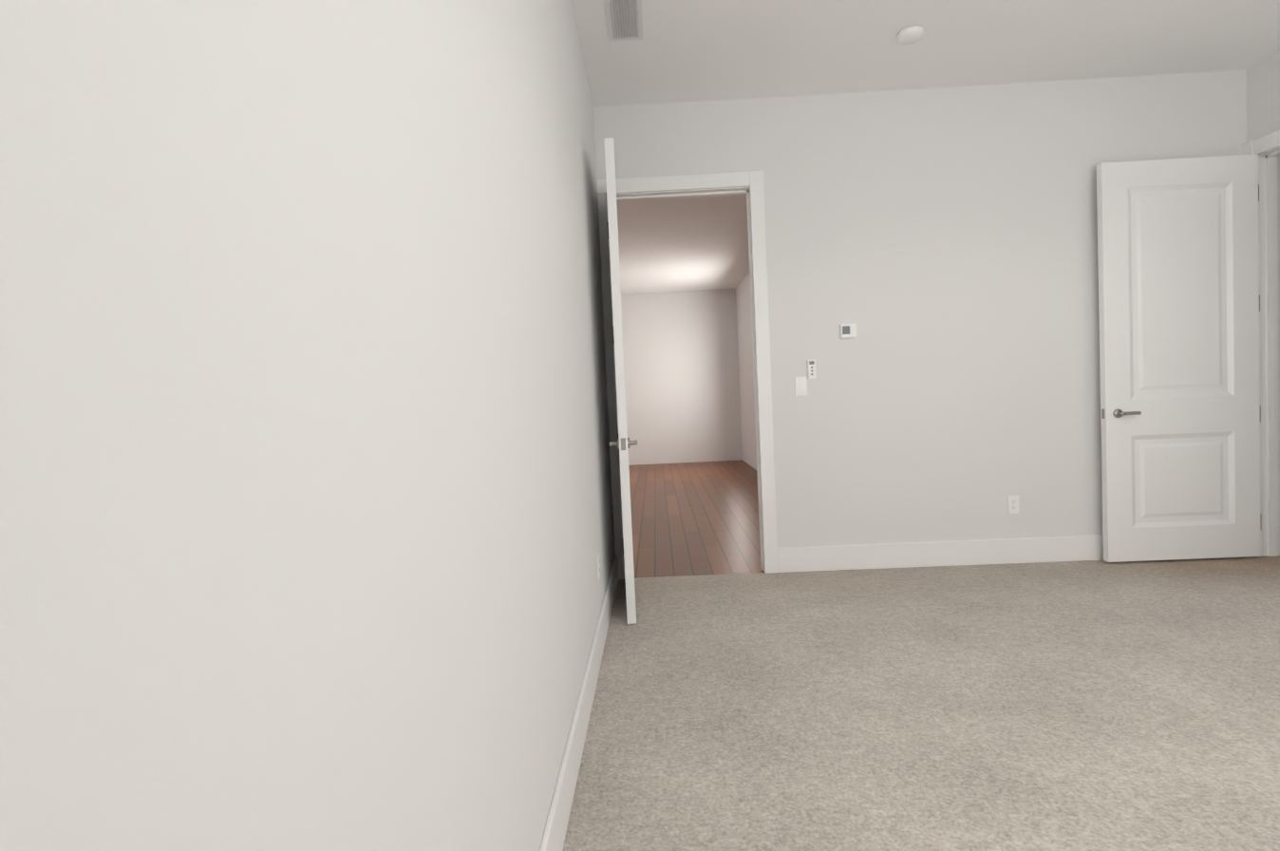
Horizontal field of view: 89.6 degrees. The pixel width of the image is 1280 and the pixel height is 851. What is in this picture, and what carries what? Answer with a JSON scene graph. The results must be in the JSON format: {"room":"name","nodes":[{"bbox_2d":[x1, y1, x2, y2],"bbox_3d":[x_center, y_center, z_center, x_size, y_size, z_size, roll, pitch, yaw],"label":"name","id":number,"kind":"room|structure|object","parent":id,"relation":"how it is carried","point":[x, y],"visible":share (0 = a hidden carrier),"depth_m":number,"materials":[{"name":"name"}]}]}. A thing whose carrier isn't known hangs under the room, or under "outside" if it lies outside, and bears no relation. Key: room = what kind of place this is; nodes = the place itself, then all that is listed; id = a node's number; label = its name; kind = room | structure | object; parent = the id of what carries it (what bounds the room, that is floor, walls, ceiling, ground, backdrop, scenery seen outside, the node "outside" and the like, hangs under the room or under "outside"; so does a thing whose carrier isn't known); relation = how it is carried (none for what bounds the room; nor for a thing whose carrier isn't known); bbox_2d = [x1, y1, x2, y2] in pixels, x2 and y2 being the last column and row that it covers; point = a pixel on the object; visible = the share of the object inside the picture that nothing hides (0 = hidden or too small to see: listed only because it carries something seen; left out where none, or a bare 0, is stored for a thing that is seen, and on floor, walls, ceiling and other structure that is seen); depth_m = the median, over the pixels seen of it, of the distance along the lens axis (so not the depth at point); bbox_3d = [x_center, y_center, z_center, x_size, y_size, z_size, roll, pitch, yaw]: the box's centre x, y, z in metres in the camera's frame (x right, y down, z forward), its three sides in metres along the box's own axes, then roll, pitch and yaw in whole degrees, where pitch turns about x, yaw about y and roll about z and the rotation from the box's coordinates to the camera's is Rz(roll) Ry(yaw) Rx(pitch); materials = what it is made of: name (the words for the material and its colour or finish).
{"room":"empty bedroom","nodes":[
{"label":"empty bedroom","id":0,"kind":"room"},
{"bbox_2d":[0,0,615,850],"bbox_3d":[-0.334,-0.406,1.906,0.120,2.975,4.596,-3,2,1],"label":"wall","id":1,"kind":"structure","parent":0,"point":[306,517],"depth_m":0.54,"materials":[{"name":"white paint"}]},
{"bbox_2d":[539,554,618,850],"bbox_3d":[-0.199,0.996,1.961,0.018,0.158,4.355,-3,2,1],"label":"baseboard","id":2,"kind":"structure","parent":1,"relation":"attached to","point":[556,824],"depth_m":2.00,"materials":[{"name":"white paint"}]},
{"bbox_2d":[597,551,600,580],"bbox_3d":[-0.193,0.657,3.017,0.007,0.115,0.070,-3,2,1],"label":"electrical outlet","id":3,"kind":"object","parent":1,"relation":"attached to","point":[598,568],"visible":1,"depth_m":2.99,"materials":[{"name":"white plastic"}]},
{"bbox_2d":[621,288,742,465],"bbox_3d":[-0.213,-0.794,11.312,4.121,2.975,0.120,-3,2,1],"label":"wall","id":4,"kind":"structure","parent":0,"point":[682,379],"depth_m":11.23,"materials":[{"name":"white paint"}]},
{"bbox_2d":[628,459,764,577],"bbox_3d":[-1.315,0.915,7.819,6.300,0.050,7.292,-3,2,1],"label":"floor","id":5,"kind":"structure","parent":0,"point":[696,518],"depth_m":6.04,"materials":[{"name":"brown wood"}]},
{"bbox_2d":[735,270,756,470],"bbox_3d":[1.701,-0.735,7.677,0.120,2.975,7.056,-3,2,1],"label":"wall","id":6,"kind":"structure","parent":0,"point":[745,370],"depth_m":10.30,"materials":[{"name":"white paint"}]},
{"bbox_2d":[562,555,1279,850],"bbox_3d":[2.660,0.973,1.835,5.978,0.050,4.480,-3,2,1],"label":"floor carpet","id":7,"kind":"object","parent":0,"point":[1094,705],"visible":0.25,"depth_m":2.26,"materials":[{"name":"beige carpet"}]},
{"bbox_2d":[570,0,1279,294],"bbox_3d":[0.467,-2.126,5.408,10.258,0.100,11.772,-3,2,1],"label":"ceiling","id":8,"kind":"structure","parent":0,"point":[689,50],"depth_m":3.55,"materials":[{"name":"white paint"}]},
{"bbox_2d":[604,0,642,40],"bbox_3d":[-0.074,-1.949,3.049,0.170,0.010,0.450,-3,2,1],"label":"ceiling vent","id":9,"kind":"object","parent":8,"relation":"in","point":[625,19],"visible":1,"depth_m":3.10,"materials":[{"name":"white metal"}]},
{"bbox_2d":[896,25,923,44],"bbox_3d":[1.401,-2.015,3.338,0.132,0.038,0.132,-3,2,1],"label":"smoke detector","id":10,"kind":"object","parent":8,"relation":"attached to","point":[911,34],"visible":1,"depth_m":3.31,"materials":[{"name":"white plastic"}]},
{"bbox_2d":[593,69,1279,547],"bbox_3d":[0.507,-0.535,4.121,10.258,2.975,0.120,-3,2,1],"label":"wall","id":11,"kind":"structure","parent":0,"point":[939,246],"depth_m":4.02,"materials":[{"name":"white paint"}]},
{"bbox_2d":[596,170,778,579],"bbox_3d":[0.308,-0.301,4.127,1.038,2.525,0.138,-3,2,1],"label":"door frame","id":12,"kind":"structure","parent":11,"relation":"attached to","point":[753,180],"depth_m":4.05,"materials":[{"name":"white paint"}]},
{"bbox_2d":[603,137,637,623],"bbox_3d":[-0.110,-0.222,3.667,0.145,2.415,0.926,-3,2,-2],"label":"entry door","id":13,"kind":"structure","parent":12,"relation":"in","point":[623,442],"depth_m":3.21,"materials":[{"name":"white paint"}]},
{"bbox_2d":[794,376,807,395],"bbox_3d":[1.015,-0.248,4.056,0.072,0.118,0.009,-3,2,1],"label":"light switch","id":14,"kind":"object","parent":11,"relation":"attached to","point":[800,384],"visible":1,"depth_m":4.05,"materials":[{"name":"white plastic"}]},
{"bbox_2d":[806,358,816,379],"bbox_3d":[1.078,-0.353,4.044,0.058,0.124,0.022,-3,2,1],"label":"switch","id":15,"kind":"object","parent":11,"relation":"attached to","point":[811,368],"visible":1,"depth_m":4.04,"materials":[{"name":"white plastic"}]},
{"bbox_2d":[839,323,856,338],"bbox_3d":[1.303,-0.591,4.028,0.104,0.090,0.023,-3,2,1],"label":"thermostat","id":16,"kind":"object","parent":11,"relation":"attached to","point":[847,330],"visible":1,"depth_m":4.02,"materials":[{"name":"white plastic"}]},
{"bbox_2d":[777,534,1103,572],"bbox_3d":[2.337,0.793,4.066,2.919,0.158,0.014,-3,2,1],"label":"baseboard","id":17,"kind":"structure","parent":11,"relation":"attached to","point":[961,553],"depth_m":4.07,"materials":[{"name":"white paint"}]},
{"bbox_2d":[1007,494,1019,513],"bbox_3d":[2.353,0.498,4.057,0.070,0.115,0.007,-3,2,1],"label":"electrical outlet","id":18,"kind":"object","parent":11,"relation":"attached to","point":[1013,506],"visible":1,"depth_m":4.05,"materials":[{"name":"white plastic"}]},
{"bbox_2d":[1246,51,1279,142],"bbox_3d":[3.769,-0.592,1.802,0.120,2.975,4.356,-3,2,1],"label":"wall","id":19,"kind":"structure","parent":0,"point":[1263,98],"depth_m":3.82,"materials":[{"name":"white paint"}]},
{"bbox_2d":[1258,184,1261,521],"bbox_3d":[3.754,-0.403,3.928,0.052,2.110,0.013,-3,2,1],"label":"right door jamb hinges","id":20,"kind":"structure","parent":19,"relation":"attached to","point":[1259,310],"depth_m":3.91,"materials":[{"name":"silver metal"}]},
{"bbox_2d":[1242,130,1279,556],"bbox_3d":[3.803,-0.435,3.447,0.149,2.525,1.080,-3,2,1],"label":"door frame","id":21,"kind":"structure","parent":19,"relation":"attached to","point":[1268,252],"depth_m":3.92,"materials":[{"name":"white paint"}]},
{"bbox_2d":[1096,153,1261,562],"bbox_3d":[3.273,-0.389,3.912,0.916,2.415,0.145,-3,2,1],"label":"closet door","id":22,"kind":"structure","parent":21,"relation":"in","point":[1178,277],"depth_m":3.89,"materials":[{"name":"white paint"}]}
]}

